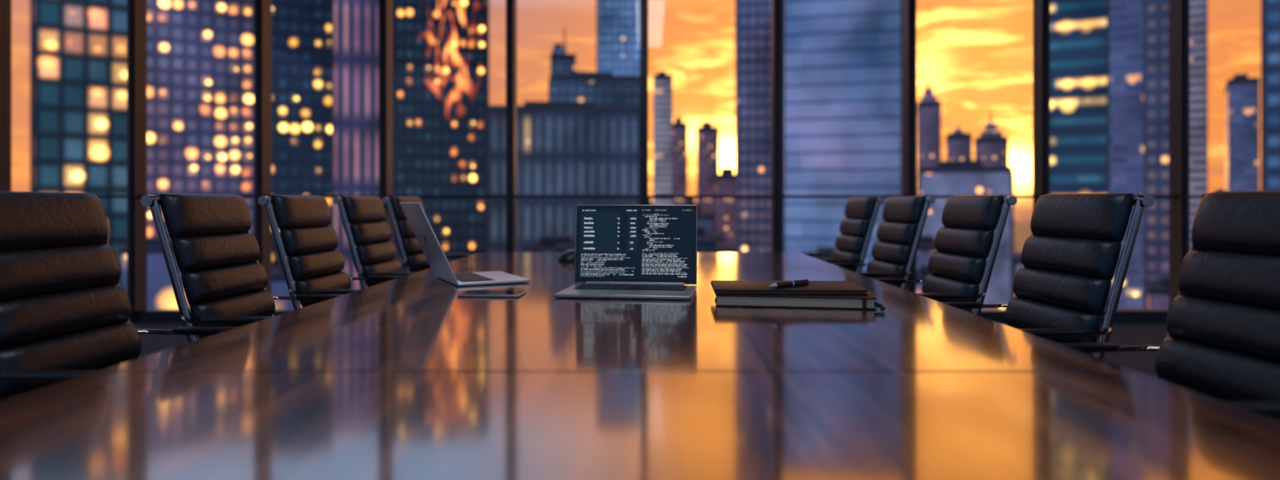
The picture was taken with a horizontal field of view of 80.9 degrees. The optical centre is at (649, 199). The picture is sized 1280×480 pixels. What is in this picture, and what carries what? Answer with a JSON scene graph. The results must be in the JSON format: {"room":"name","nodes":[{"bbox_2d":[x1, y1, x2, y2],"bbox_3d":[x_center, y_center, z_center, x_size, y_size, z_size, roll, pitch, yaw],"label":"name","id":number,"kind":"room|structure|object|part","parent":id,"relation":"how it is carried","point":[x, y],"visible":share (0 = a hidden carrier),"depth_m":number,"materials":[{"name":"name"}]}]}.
{"room":"office","nodes":[
{"label":"office","id":0,"kind":"room"},
{"bbox_2d":[132,321,1167,377],"bbox_3d":[0.000,1.090,2.025,13.200,0.120,9.050,0,0,0],"label":"floor","id":1,"kind":"structure","parent":0,"point":[1122,333],"depth_m":5.52,"materials":[{"name":"carpet"}]},
{"bbox_2d":[0,0,11,191],"bbox_3d":[-5.547,-0.820,6.390,0.068,3.700,0.180,0,0,0],"label":"window frame","id":2,"kind":"structure","parent":1,"relation":"on","point":[5,5],"depth_m":6.42,"materials":[{"name":"metal"}]},
{"bbox_2d":[97,195,127,198],"bbox_3d":[-4.962,-0.820,6.400,1.102,3.700,0.100,0,0,0],"label":"window","id":3,"kind":"structure","parent":1,"relation":"on","point":[99,196],"depth_m":6.36,"materials":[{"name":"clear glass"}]},
{"bbox_2d":[0,191,239,400],"bbox_3d":[-1.088,0.505,1.677,0.673,1.048,0.557,0,0,1],"label":"office chair","id":4,"kind":"object","parent":1,"relation":"on","point":[65,309],"visible":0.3,"depth_m":1.64,"materials":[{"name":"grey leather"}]},
{"bbox_3d":[-1.085,0.434,1.430,0.470,0.220,0.064,0,0,1],"label":"armrest","id":5,"kind":"part","parent":4,"relation":"part of","materials":[{"name":"black metal"}]},
{"bbox_3d":[-1.306,0.230,1.665,0.192,0.498,0.388,0,0,1],"label":"backrest","id":6,"kind":"part","parent":4,"relation":"part of","materials":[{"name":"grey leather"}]},
{"bbox_3d":[-1.085,0.279,1.869,0.650,0.574,0.014,0,0,1],"label":"frame","id":7,"kind":"part","parent":4,"relation":"part of","materials":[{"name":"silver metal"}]},
{"bbox_3d":[-1.077,0.434,1.892,0.470,0.220,0.064,0,0,1],"label":"armrest","id":8,"kind":"part","parent":4,"relation":"part of","materials":[{"name":"silver metal"}]},
{"bbox_2d":[127,0,146,322],"bbox_3d":[-4.376,-0.820,6.390,0.068,3.700,0.180,0,0,0],"label":"window frame","id":9,"kind":"structure","parent":1,"relation":"on","point":[136,9],"depth_m":6.33,"materials":[{"name":"metal"}]},
{"bbox_2d":[137,195,253,321],"bbox_3d":[-3.840,-0.820,6.400,1.005,3.700,0.100,0,0,0],"label":"window","id":10,"kind":"structure","parent":1,"relation":"on","point":[144,315],"depth_m":6.35,"materials":[{"name":"clear glass"}]},
{"bbox_2d":[140,193,345,342],"bbox_3d":[-1.088,0.505,2.337,0.673,1.048,0.557,0,0,1],"label":"office chair","id":11,"kind":"object","parent":1,"relation":"on","point":[216,254],"visible":0.42,"depth_m":2.22,"materials":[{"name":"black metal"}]},
{"bbox_3d":[-1.093,0.279,2.113,0.650,0.574,0.014,0,0,1],"label":"frame","id":12,"kind":"part","parent":11,"relation":"part of","materials":[{"name":"silver metal"}]},
{"bbox_3d":[-1.306,0.230,2.325,0.192,0.498,0.388,0,0,1],"label":"backrest","id":13,"kind":"part","parent":11,"relation":"part of","materials":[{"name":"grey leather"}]},
{"bbox_3d":[-1.085,0.434,2.090,0.470,0.220,0.064,0,0,1],"label":"armrest","id":14,"kind":"part","parent":11,"relation":"part of","materials":[{"name":"black metal"}]},
{"bbox_3d":[-1.077,0.434,2.552,0.470,0.220,0.064,0,0,1],"label":"armrest","id":15,"kind":"part","parent":11,"relation":"part of","materials":[{"name":"silver metal"}]},
{"bbox_2d":[253,0,271,292],"bbox_3d":[-3.304,-0.820,6.390,0.068,3.700,0.180,0,0,0],"label":"window frame","id":16,"kind":"structure","parent":1,"relation":"on","point":[262,8],"depth_m":6.33,"materials":[{"name":"metal"}]},
{"bbox_2d":[265,195,378,315],"bbox_3d":[-2.779,-0.820,6.400,0.980,3.700,0.100,0,0,0],"label":"window","id":17,"kind":"structure","parent":1,"relation":"on","point":[277,312],"depth_m":6.36,"materials":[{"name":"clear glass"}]},
{"bbox_2d":[257,195,403,310],"bbox_3d":[-1.088,0.505,2.966,0.673,1.048,0.557,0,0,1],"label":"office chair","id":18,"kind":"object","parent":1,"relation":"on","point":[314,263],"visible":0.32,"depth_m":2.83,"materials":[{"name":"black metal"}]},
{"bbox_3d":[-1.093,0.279,2.743,0.650,0.574,0.014,0,0,1],"label":"frame","id":19,"kind":"part","parent":18,"relation":"part of","materials":[{"name":"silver metal"}]},
{"bbox_3d":[-1.306,0.230,2.955,0.192,0.498,0.388,0,0,1],"label":"backrest","id":20,"kind":"part","parent":18,"relation":"part of","materials":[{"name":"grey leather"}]},
{"bbox_3d":[-1.085,0.434,2.720,0.470,0.220,0.064,0,0,1],"label":"armrest","id":21,"kind":"part","parent":18,"relation":"part of","materials":[{"name":"black metal"}]},
{"bbox_3d":[-1.077,0.434,3.182,0.470,0.220,0.064,0,0,1],"label":"armrest","id":22,"kind":"part","parent":18,"relation":"part of","materials":[{"name":"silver metal"}]},
{"bbox_2d":[332,195,430,288],"bbox_3d":[-1.088,0.505,3.607,0.673,1.048,0.557,0,0,1],"label":"office chair","id":23,"kind":"object","parent":1,"relation":"on","point":[367,230],"visible":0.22,"depth_m":3.46,"materials":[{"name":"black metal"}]},
{"bbox_3d":[-1.093,0.279,3.383,0.650,0.574,0.014,0,0,1],"label":"frame","id":24,"kind":"part","parent":23,"relation":"part of","materials":[{"name":"silver metal"}]},
{"bbox_3d":[-1.306,0.230,3.595,0.192,0.498,0.388,0,0,1],"label":"backrest","id":25,"kind":"part","parent":23,"relation":"part of","materials":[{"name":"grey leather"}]},
{"bbox_3d":[-1.085,0.434,3.360,0.470,0.220,0.064,0,0,1],"label":"armrest","id":26,"kind":"part","parent":23,"relation":"part of","materials":[{"name":"silver metal"}]},
{"bbox_3d":[-1.077,0.434,3.822,0.470,0.220,0.064,0,0,1],"label":"armrest","id":27,"kind":"part","parent":23,"relation":"part of","materials":[{"name":"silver metal"}]},
{"bbox_2d":[378,0,392,242],"bbox_3d":[-2.255,-0.820,6.390,0.068,3.700,0.180,0,0,0],"label":"window frame","id":28,"kind":"structure","parent":1,"relation":"on","point":[385,6],"depth_m":6.32,"materials":[{"name":"metal"}]},
{"bbox_2d":[382,196,474,272],"bbox_3d":[-1.088,0.505,4.238,0.673,1.048,0.557,0,0,3],"label":"office chair","id":29,"kind":"object","parent":1,"relation":"on","point":[409,246],"visible":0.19,"depth_m":4.05,"materials":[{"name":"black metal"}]},
{"bbox_3d":[-1.100,0.279,4.015,0.650,0.574,0.014,0,0,3],"label":"frame","id":30,"kind":"part","parent":29,"relation":"part of","materials":[{"name":"silver metal"}]},
{"bbox_3d":[-1.306,0.230,4.234,0.192,0.498,0.388,0,0,3],"label":"backrest","id":31,"kind":"part","parent":29,"relation":"part of","materials":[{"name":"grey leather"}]},
{"bbox_3d":[-1.093,0.434,3.991,0.470,0.220,0.064,0,0,3],"label":"armrest","id":32,"kind":"part","parent":29,"relation":"part of","materials":[{"name":"silver metal"}]},
{"bbox_3d":[-1.069,0.434,4.453,0.470,0.220,0.064,0,0,3],"label":"armrest","id":33,"kind":"part","parent":29,"relation":"part of","materials":[{"name":"silver metal"}]},
{"bbox_2d":[388,195,506,198],"bbox_3d":[-1.719,-0.820,6.400,1.005,3.700,0.100,0,0,0],"label":"window","id":34,"kind":"structure","parent":1,"relation":"on","point":[389,196],"depth_m":6.36,"materials":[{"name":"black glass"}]},
{"bbox_2d":[506,0,516,252],"bbox_3d":[-1.183,-0.820,6.390,0.068,3.700,0.180,0,0,0],"label":"window frame","id":35,"kind":"structure","parent":1,"relation":"on","point":[511,5],"depth_m":6.32,"materials":[{"name":"metal"}]},
{"bbox_2d":[514,195,639,198],"bbox_3d":[-0.616,-0.820,6.400,1.066,3.700,0.100,0,0,0],"label":"window","id":36,"kind":"structure","parent":1,"relation":"on","point":[515,196],"depth_m":6.36,"materials":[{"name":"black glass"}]},
{"bbox_2d":[0,252,1279,479],"bbox_3d":[-0.054,0.655,2.075,1.709,0.750,3.910,0,0,0],"label":"conference table","id":37,"kind":"object","parent":1,"relation":"on","point":[407,377],"visible":0.94,"depth_m":1.05,"materials":[{"name":"brown wood"}]},
{"bbox_2d":[399,202,530,285],"bbox_3d":[-0.647,0.144,2.598,0.369,0.272,0.345,0,0,-28],"label":"laptop","id":38,"kind":"object","parent":37,"relation":"on","point":[414,212],"visible":1,"depth_m":2.52,"materials":[{"name":"metal"}]},
{"bbox_3d":[-0.752,0.139,2.542,0.130,0.263,0.345,0,0,-28],"label":"lid","id":39,"kind":"part","parent":38,"relation":"part of","materials":[{"name":"metal"}]},
{"bbox_2d":[457,290,526,297],"bbox_3d":[-0.463,0.276,2.205,0.180,0.008,0.100,0,0,4],"label":"smartphone","id":40,"kind":"object","parent":37,"relation":"on","point":[517,294],"visible":1,"depth_m":2.18,"materials":[{"name":"black glass"}]},
{"bbox_2d":[557,248,575,262],"bbox_3d":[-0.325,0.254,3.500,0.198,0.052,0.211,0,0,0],"label":"computer mouse","id":41,"kind":"object","parent":37,"relation":"on","point":[568,255],"visible":0.36,"depth_m":3.41,"materials":[{"name":"black plastic"}]},
{"bbox_2d":[553,204,697,299],"bbox_3d":[-0.062,0.148,2.261,0.392,0.265,0.300,0,0,7],"label":"laptop","id":42,"kind":"object","parent":37,"relation":"on","point":[623,251],"visible":1,"depth_m":2.38,"materials":[{"name":"grey metal"}]},
{"bbox_2d":[715,288,884,311],"bbox_3d":[0.397,0.264,2.031,0.429,0.031,0.264,0,0,9],"label":"notebook","id":43,"kind":"object","parent":37,"relation":"on","point":[802,301],"visible":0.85,"depth_m":1.94,"materials":[{"name":"leather"}]},
{"bbox_2d":[710,280,868,294],"bbox_3d":[0.374,0.242,2.080,0.402,0.013,0.225,0,0,2],"label":"notebook","id":44,"kind":"object","parent":43,"relation":"on","point":[720,287],"visible":0.97,"depth_m":2.00,"materials":[{"name":"leather"}]},
{"bbox_2d":[768,278,809,288],"bbox_3d":[0.377,0.227,2.031,0.161,0.018,0.016,0,0,-38],"label":"pen","id":45,"kind":"object","parent":44,"relation":"on","point":[802,282],"visible":1,"depth_m":2.03,"materials":[{"name":"black plastic"}]},
{"bbox_2d":[640,0,648,204],"bbox_3d":[-0.049,-0.820,6.390,0.068,3.700,0.180,0,0,0],"label":"window frame","id":46,"kind":"structure","parent":1,"relation":"on","point":[643,3],"depth_m":6.32,"materials":[{"name":"metal"}]},
{"bbox_2d":[648,195,773,198],"bbox_3d":[0.515,-0.820,6.400,1.060,3.700,0.100,0,0,0],"label":"window","id":47,"kind":"structure","parent":1,"relation":"on","point":[649,196],"depth_m":6.36,"materials":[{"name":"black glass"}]},
{"bbox_2d":[770,0,782,252],"bbox_3d":[1.079,-0.820,6.390,0.068,3.700,0.180,0,0,0],"label":"window frame","id":48,"kind":"structure","parent":1,"relation":"on","point":[775,5],"depth_m":6.32,"materials":[{"name":"metal"}]},
{"bbox_2d":[801,196,884,271],"bbox_3d":[0.945,0.505,4.328,0.673,1.048,0.557,0,0,-4],"label":"office chair","id":49,"kind":"object","parent":1,"relation":"on","point":[860,213],"visible":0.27,"depth_m":4.21,"materials":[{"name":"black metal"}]},
{"bbox_3d":[0.920,0.434,4.574,0.470,0.220,0.064,0,0,-4],"label":"armrest","id":50,"kind":"part","parent":49,"relation":"part of","materials":[{"name":"silver metal"}]},
{"bbox_3d":[0.952,0.434,4.112,0.470,0.220,0.064,0,0,-4],"label":"armrest","id":51,"kind":"part","parent":49,"relation":"part of","materials":[{"name":"black metal"}]},
{"bbox_3d":[1.160,0.230,4.359,0.192,0.498,0.388,0,0,-4],"label":"backrest","id":52,"kind":"part","parent":49,"relation":"part of","materials":[{"name":"black leather"}]},
{"bbox_3d":[0.958,0.279,4.136,0.650,0.574,0.014,0,0,-4],"label":"frame","id":53,"kind":"part","parent":49,"relation":"part of","materials":[{"name":"silver metal"}]},
{"bbox_2d":[782,195,906,198],"bbox_3d":[1.646,-0.820,6.400,1.066,3.700,0.100,0,0,0],"label":"window","id":54,"kind":"structure","parent":1,"relation":"on","point":[783,196],"depth_m":6.36,"materials":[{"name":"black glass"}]},
{"bbox_2d":[830,195,935,289],"bbox_3d":[0.945,0.505,3.588,0.673,1.048,0.557,0,0,-4],"label":"office chair","id":55,"kind":"object","parent":1,"relation":"on","point":[893,251],"visible":0.33,"depth_m":3.49,"materials":[{"name":"black leather"}]},
{"bbox_3d":[0.920,0.434,3.833,0.470,0.220,0.064,0,0,-4],"label":"armrest","id":56,"kind":"part","parent":55,"relation":"part of","materials":[{"name":"silver metal"}]},
{"bbox_3d":[0.952,0.434,3.372,0.470,0.220,0.064,0,0,-4],"label":"armrest","id":57,"kind":"part","parent":55,"relation":"part of","materials":[{"name":"silver metal"}]},
{"bbox_3d":[1.160,0.230,3.619,0.192,0.498,0.388,0,0,-4],"label":"backrest","id":58,"kind":"part","parent":55,"relation":"part of","materials":[{"name":"black leather"}]},
{"bbox_3d":[0.958,0.279,3.396,0.650,0.574,0.014,0,0,-4],"label":"frame","id":59,"kind":"part","parent":55,"relation":"part of","materials":[{"name":"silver metal"}]},
{"bbox_2d":[902,0,916,293],"bbox_3d":[2.213,-0.820,6.390,0.068,3.700,0.180,0,0,0],"label":"window frame","id":60,"kind":"structure","parent":1,"relation":"on","point":[908,6],"depth_m":6.32,"materials":[{"name":"metal"}]},
{"bbox_2d":[874,195,1017,315],"bbox_3d":[0.944,0.505,2.827,0.673,1.048,0.557,0,0,-3],"label":"office chair","id":61,"kind":"object","parent":1,"relation":"on","point":[958,266],"visible":0.38,"depth_m":2.73,"materials":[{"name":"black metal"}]},
{"bbox_3d":[0.924,0.434,3.073,0.470,0.220,0.064,0,0,-3],"label":"armrest","id":62,"kind":"part","parent":61,"relation":"part of","materials":[{"name":"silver metal"}]},
{"bbox_3d":[0.948,0.434,2.611,0.470,0.220,0.064,0,0,-3],"label":"armrest","id":63,"kind":"part","parent":61,"relation":"part of","materials":[{"name":"silver metal"}]},
{"bbox_3d":[1.161,0.230,2.854,0.192,0.498,0.388,0,0,-3],"label":"backrest","id":64,"kind":"part","parent":61,"relation":"part of","materials":[{"name":"black leather"}]},
{"bbox_3d":[0.955,0.279,2.635,0.650,0.574,0.014,0,0,-3],"label":"frame","id":65,"kind":"part","parent":61,"relation":"part of","materials":[{"name":"silver metal"}]},
{"bbox_2d":[916,195,1039,321],"bbox_3d":[2.776,-0.820,6.400,1.060,3.700,0.100,0,0,0],"label":"window","id":66,"kind":"structure","parent":1,"relation":"on","point":[996,315],"depth_m":6.35,"materials":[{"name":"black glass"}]},
{"bbox_2d":[1032,0,1049,211],"bbox_3d":[3.340,-0.820,6.390,0.068,3.700,0.180,0,0,0],"label":"window frame","id":67,"kind":"structure","parent":1,"relation":"on","point":[1041,8],"depth_m":6.34,"materials":[{"name":"metal"}]},
{"bbox_2d":[941,192,1155,359],"bbox_3d":[0.945,0.505,2.108,0.673,1.048,0.557,0,0,-4],"label":"office chair","id":68,"kind":"object","parent":1,"relation":"on","point":[1069,259],"visible":0.43,"depth_m":2.04,"materials":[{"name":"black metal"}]},
{"bbox_3d":[0.920,0.434,2.353,0.470,0.220,0.064,0,0,-4],"label":"armrest","id":69,"kind":"part","parent":68,"relation":"part of","materials":[{"name":"silver metal"}]},
{"bbox_3d":[0.952,0.434,1.892,0.470,0.220,0.064,0,0,-4],"label":"armrest","id":70,"kind":"part","parent":68,"relation":"part of","materials":[{"name":"black metal"}]},
{"bbox_3d":[1.160,0.230,2.139,0.192,0.498,0.388,0,0,-4],"label":"backrest","id":71,"kind":"part","parent":68,"relation":"part of","materials":[{"name":"black leather"}]},
{"bbox_3d":[0.958,0.279,1.916,0.650,0.574,0.014,0,0,-4],"label":"frame","id":72,"kind":"part","parent":68,"relation":"part of","materials":[{"name":"silver metal"}]},
{"bbox_2d":[1101,195,1177,321],"bbox_3d":[3.928,-0.820,6.400,1.108,3.700,0.100,0,0,0],"label":"window","id":73,"kind":"structure","parent":1,"relation":"on","point":[1122,315],"depth_m":6.35,"materials":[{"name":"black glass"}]},
{"bbox_2d":[1057,190,1279,421],"bbox_3d":[0.944,0.505,1.427,0.673,1.048,0.557,0,0,-3],"label":"office chair","id":74,"kind":"object","parent":1,"relation":"on","point":[1221,342],"visible":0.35,"depth_m":1.49,"materials":[{"name":"black leather"}]},
{"bbox_3d":[0.924,0.434,1.673,0.470,0.220,0.064,0,0,-3],"label":"armrest","id":75,"kind":"part","parent":74,"relation":"part of","materials":[{"name":"silver metal"}]},
{"bbox_3d":[0.933,0.279,1.650,0.650,0.574,0.014,0,0,-3],"label":"frame","id":76,"kind":"part","parent":74,"relation":"part of","materials":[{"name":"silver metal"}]},
{"bbox_3d":[1.161,0.230,1.454,0.192,0.498,0.388,0,0,-3],"label":"backrest","id":77,"kind":"part","parent":74,"relation":"part of","materials":[{"name":"black leather"}]},
{"bbox_3d":[0.948,0.434,1.211,0.470,0.220,0.064,0,0,-3],"label":"armrest","id":78,"kind":"part","parent":74,"relation":"part of","materials":[{"name":"black metal"}]},
{"bbox_2d":[1168,0,1189,308],"bbox_3d":[4.517,-0.820,6.390,0.068,3.700,0.180,0,0,0],"label":"window frame","id":79,"kind":"structure","parent":1,"relation":"on","point":[1179,10],"depth_m":6.35,"materials":[{"name":"metal"}]},
{"bbox_2d":[1189,195,1202,198],"bbox_3d":[5.080,-0.820,6.400,1.060,3.700,0.100,0,0,0],"label":"window","id":80,"kind":"structure","parent":1,"relation":"on","point":[1190,196],"depth_m":6.36,"materials":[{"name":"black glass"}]},
{"label":"outside","id":81,"kind":"structure","parent":0,"visible":0},
{"bbox_2d":[1013,221,1031,252],"bbox_3d":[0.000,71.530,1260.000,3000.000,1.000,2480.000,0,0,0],"label":"ground","id":82,"kind":"structure","parent":81,"point":[1022,230],"depth_m":1572.71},
{"bbox_2d":[30,0,127,261],"bbox_3d":[-46.769,23.832,62.454,6.915,94.396,6.280,0,0,-34],"label":"building","id":83,"kind":"structure","parent":82,"relation":"on","point":[78,48],"depth_m":59.86,"materials":[{"name":"glass"}]},
{"bbox_2d":[118,236,189,309],"bbox_3d":[-31.742,36.738,48.320,3.619,68.585,6.280,0,0,-31],"label":"building","id":84,"kind":"structure","parent":82,"relation":"on","point":[160,292],"depth_m":45.84,"materials":[{"name":"glass"}]},
{"bbox_2d":[146,0,253,309],"bbox_3d":[-48.718,22.556,81.391,10.624,96.948,8.080,0,0,-29],"label":"building","id":85,"kind":"structure","parent":82,"relation":"on","point":[200,53],"depth_m":78.09,"materials":[{"name":"glass"}]},
{"bbox_2d":[271,264,302,309],"bbox_3d":[-22.621,37.559,48.369,3.966,66.943,6.280,0,0,-23],"label":"building","id":86,"kind":"structure","parent":82,"relation":"on","point":[279,287],"depth_m":45.32,"materials":[{"name":"concrete"}]},
{"bbox_2d":[271,0,333,267],"bbox_3d":[-43.128,20.134,92.863,7.203,101.793,6.580,0,0,-23],"label":"building","id":87,"kind":"structure","parent":82,"relation":"on","point":[302,30],"depth_m":90.01,"materials":[{"name":"glass"}]},
{"bbox_2d":[333,0,378,289],"bbox_3d":[-42.581,18.913,110.962,7.471,104.233,10.880,0,0,-19],"label":"building","id":88,"kind":"structure","parent":82,"relation":"on","point":[355,22],"depth_m":105.73,"materials":[{"name":"glass"}]},
{"bbox_2d":[404,253,461,272],"bbox_3d":[-13.588,37.335,50.040,4.942,67.390,6.280,0,0,-14],"label":"building","id":89,"kind":"structure","parent":82,"relation":"on","point":[449,259],"depth_m":49.06,"materials":[{"name":"concrete"}]},
{"bbox_2d":[392,0,488,272],"bbox_3d":[-23.847,22.282,85.934,10.306,97.496,8.480,0,0,-14],"label":"building","id":90,"kind":"structure","parent":82,"relation":"on","point":[441,47],"depth_m":82.10,"materials":[{"name":"glass"}]},
{"bbox_2d":[521,235,575,252],"bbox_3d":[-12.620,38.086,103.676,9.458,65.889,12.026,0,0,-6],"label":"building","id":91,"kind":"structure","parent":82,"relation":"on","point":[545,243],"depth_m":101.28,"materials":[{"name":"concrete"}]},
{"bbox_2d":[546,244,575,252],"bbox_3d":[-5.353,37.018,48.931,2.844,68.025,6.280,0,0,-6],"label":"building","id":92,"kind":"structure","parent":82,"relation":"on","point":[560,248],"depth_m":47.92,"materials":[{"name":"concrete"}]},
{"bbox_2d":[550,25,576,75],"bbox_3d":[-20.566,14.973,178.413,5.829,112.113,17.280,0,0,-6],"label":"building","id":93,"kind":"structure","parent":82,"relation":"on","point":[562,63],"depth_m":170.03,"materials":[{"name":"stone"}]},
{"bbox_2d":[488,101,639,252],"bbox_3d":[-14.277,27.406,125.928,24.912,87.247,12.280,0,0,-6],"label":"building","id":94,"kind":"structure","parent":82,"relation":"on","point":[564,148],"depth_m":119.92,"materials":[{"name":"glass"}]},
{"bbox_2d":[548,71,639,106],"bbox_3d":[-11.427,22.308,157.443,18.638,97.444,15.280,0,0,-4],"label":"building","id":95,"kind":"structure","parent":82,"relation":"on","point":[606,89],"depth_m":150.01,"materials":[{"name":"glass"}]},
{"bbox_2d":[596,0,639,75],"bbox_3d":[-8.232,5.757,199.453,11.360,130.545,19.280,0,0,-2],"label":"building","id":96,"kind":"structure","parent":82,"relation":"on","point":[618,21],"depth_m":190.00,"materials":[{"name":"blue glass"}]},
{"bbox_2d":[648,198,653,204],"bbox_3d":[-2.876,34.311,423.514,17.847,73.439,48.230,0,0,0],"label":"building","id":97,"kind":"structure","parent":82,"relation":"on","point":[650,202],"depth_m":413.99,"materials":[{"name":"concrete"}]},
{"bbox_2d":[653,71,672,204],"bbox_3d":[2.868,21.351,167.959,4.161,99.358,16.280,0,0,1],"label":"building","id":98,"kind":"structure","parent":82,"relation":"on","point":[662,82],"depth_m":160.00,"materials":[{"name":"concrete"}]},
{"bbox_2d":[672,117,687,204],"bbox_3d":[13.885,16.264,356.949,7.332,109.531,34.280,0,0,2],"label":"building","id":99,"kind":"structure","parent":82,"relation":"on","point":[679,128],"depth_m":339.96,"materials":[{"name":"concrete"}]},
{"bbox_2d":[687,198,697,204],"bbox_3d":[20.641,34.262,428.816,23.920,73.536,48.833,0,0,3],"label":"building","id":100,"kind":"structure","parent":82,"relation":"on","point":[690,201],"depth_m":418.97,"materials":[{"name":"concrete"}]},
{"bbox_2d":[680,204,715,232],"bbox_3d":[11.813,36.117,211.315,12.723,69.826,24.209,0,0,3],"label":"building","id":101,"kind":"structure","parent":82,"relation":"on","point":[698,205],"depth_m":202.65,"materials":[{"name":"concrete"}]},
{"bbox_2d":[697,206,714,232],"bbox_3d":[7.489,36.144,143.250,9.005,69.772,16.503,0,0,3],"label":"building","id":102,"kind":"structure","parent":82,"relation":"on","point":[704,220],"depth_m":134.99,"materials":[{"name":"concrete"}]},
{"bbox_2d":[697,121,719,211],"bbox_3d":[29.043,16.161,377.915,10.563,109.739,36.280,0,0,4],"label":"building","id":103,"kind":"structure","parent":82,"relation":"on","point":[708,135],"depth_m":360.03,"materials":[{"name":"concrete"}]},
{"bbox_2d":[697,226,724,243],"bbox_3d":[6.141,37.426,105.104,8.213,67.207,12.184,0,0,3],"label":"building","id":104,"kind":"structure","parent":82,"relation":"on","point":[701,233],"depth_m":101.70,"materials":[{"name":"concrete"}]},
{"bbox_2d":[697,238,738,252],"bbox_3d":[3.513,36.784,48.517,4.131,68.493,6.280,0,0,4],"label":"building","id":105,"kind":"structure","parent":82,"relation":"on","point":[704,245],"depth_m":47.32,"materials":[{"name":"concrete"}]},
{"bbox_2d":[714,167,735,244],"bbox_3d":[32.863,28.815,314.891,11.707,84.430,30.280,0,0,6],"label":"building","id":106,"kind":"structure","parent":82,"relation":"on","point":[724,182],"depth_m":300.08,"materials":[{"name":"concrete"}]},
{"bbox_2d":[735,0,770,252],"bbox_3d":[19.412,7.726,136.405,7.575,126.608,13.280,0,0,7],"label":"building","id":107,"kind":"structure","parent":82,"relation":"on","point":[753,17],"depth_m":130.08,"materials":[{"name":"glass"}]},
{"bbox_2d":[804,247,862,271],"bbox_3d":[11.847,37.100,48.880,3.554,67.860,6.280,0,0,13],"label":"building","id":108,"kind":"structure","parent":82,"relation":"on","point":[820,250],"depth_m":47.88,"materials":[{"name":"concrete"}]},
{"bbox_2d":[782,0,902,285],"bbox_3d":[23.498,19.218,92.245,13.967,103.624,9.080,0,0,13],"label":"building","id":109,"kind":"structure","parent":82,"relation":"on","point":[842,60],"depth_m":88.19,"materials":[{"name":"blue glass"}]},
{"bbox_2d":[916,264,930,293],"bbox_3d":[18.401,37.696,49.206,2.651,66.667,6.280,0,0,19],"label":"building","id":110,"kind":"structure","parent":82,"relation":"on","point":[923,271],"depth_m":48.17,"materials":[{"name":"concrete"}]},
{"bbox_2d":[916,235,937,269],"bbox_3d":[39.475,38.084,107.110,5.265,65.893,12.446,0,0,19],"label":"building","id":111,"kind":"structure","parent":82,"relation":"on","point":[926,248],"depth_m":101.65,"materials":[{"name":"concrete"}]},
{"bbox_2d":[916,75,941,195],"bbox_3d":[100.994,12.920,272.269,7.649,116.220,26.280,0,0,19],"label":"building","id":112,"kind":"structure","parent":82,"relation":"on","point":[929,108],"depth_m":260.14,"materials":[{"name":"concrete"}]},
{"bbox_2d":[945,124,972,160],"bbox_3d":[120.382,20.829,293.066,8.633,100.402,28.280,0,0,21],"label":"building","id":113,"kind":"structure","parent":82,"relation":"on","point":[958,144],"depth_m":280.05,"materials":[{"name":"concrete"}]},
{"bbox_2d":[917,160,1013,309],"bbox_3d":[91.838,29.825,219.769,24.885,82.410,21.280,0,0,21],"label":"building","id":114,"kind":"structure","parent":82,"relation":"on","point":[969,177],"depth_m":208.42,"materials":[{"name":"concrete"}]},
{"bbox_2d":[974,109,1008,166],"bbox_3d":[128.202,18.479,282.432,10.846,105.101,27.280,0,0,23],"label":"building","id":115,"kind":"structure","parent":82,"relation":"on","point":[991,147],"depth_m":270.44,"materials":[{"name":"concrete"}]},
{"bbox_2d":[1013,252,1022,297],"bbox_3d":[26.425,37.119,48.962,4.885,67.821,6.280,0,0,26],"label":"building","id":116,"kind":"structure","parent":82,"relation":"on","point":[1017,264],"depth_m":47.23,"materials":[{"name":"concrete"}]},
{"bbox_2d":[1049,0,1108,309],"bbox_3d":[41.522,20.552,73.074,4.948,100.957,7.280,0,0,27],"label":"building","id":117,"kind":"structure","parent":82,"relation":"on","point":[1079,28],"depth_m":69.98,"materials":[{"name":"glass"}]},
{"bbox_2d":[1108,0,1145,309],"bbox_3d":[54.109,17.986,85.522,3.496,106.087,8.480,0,0,30],"label":"building","id":118,"kind":"structure","parent":82,"relation":"on","point":[1126,18],"depth_m":81.90,"materials":[{"name":"glass"}]},
{"bbox_2d":[1145,0,1168,309],"bbox_3d":[68.986,16.900,102.148,3.290,108.261,10.080,0,0,31],"label":"building","id":119,"kind":"structure","parent":82,"relation":"on","point":[1157,11],"depth_m":98.09,"materials":[{"name":"glass"}]},
{"bbox_2d":[1146,275,1168,309],"bbox_3d":[34.021,38.031,48.490,3.166,65.999,6.280,0,0,32],"label":"building","id":120,"kind":"structure","parent":82,"relation":"on","point":[1157,291],"depth_m":46.65,"materials":[{"name":"concrete"}]},
{"bbox_2d":[1189,0,1208,250],"bbox_3d":[81.093,17.057,112.494,3.533,107.945,11.080,0,0,33],"label":"building","id":121,"kind":"structure","parent":82,"relation":"on","point":[1198,9],"depth_m":107.68,"materials":[{"name":"concrete"}]},
{"bbox_2d":[1224,73,1259,191],"bbox_3d":[91.852,25.867,116.538,3.713,90.326,11.480,0,0,35],"label":"building","id":122,"kind":"structure","parent":82,"relation":"on","point":[1242,92],"depth_m":112.05,"materials":[{"name":"glass"}]},
{"bbox_2d":[1261,0,1279,191],"bbox_3d":[61.884,20.150,68.540,9.401,101.761,6.880,0,0,39],"label":"building","id":123,"kind":"structure","parent":82,"relation":"on","point":[1270,9],"depth_m":68.53,"materials":[{"name":"glass"}]}
]}

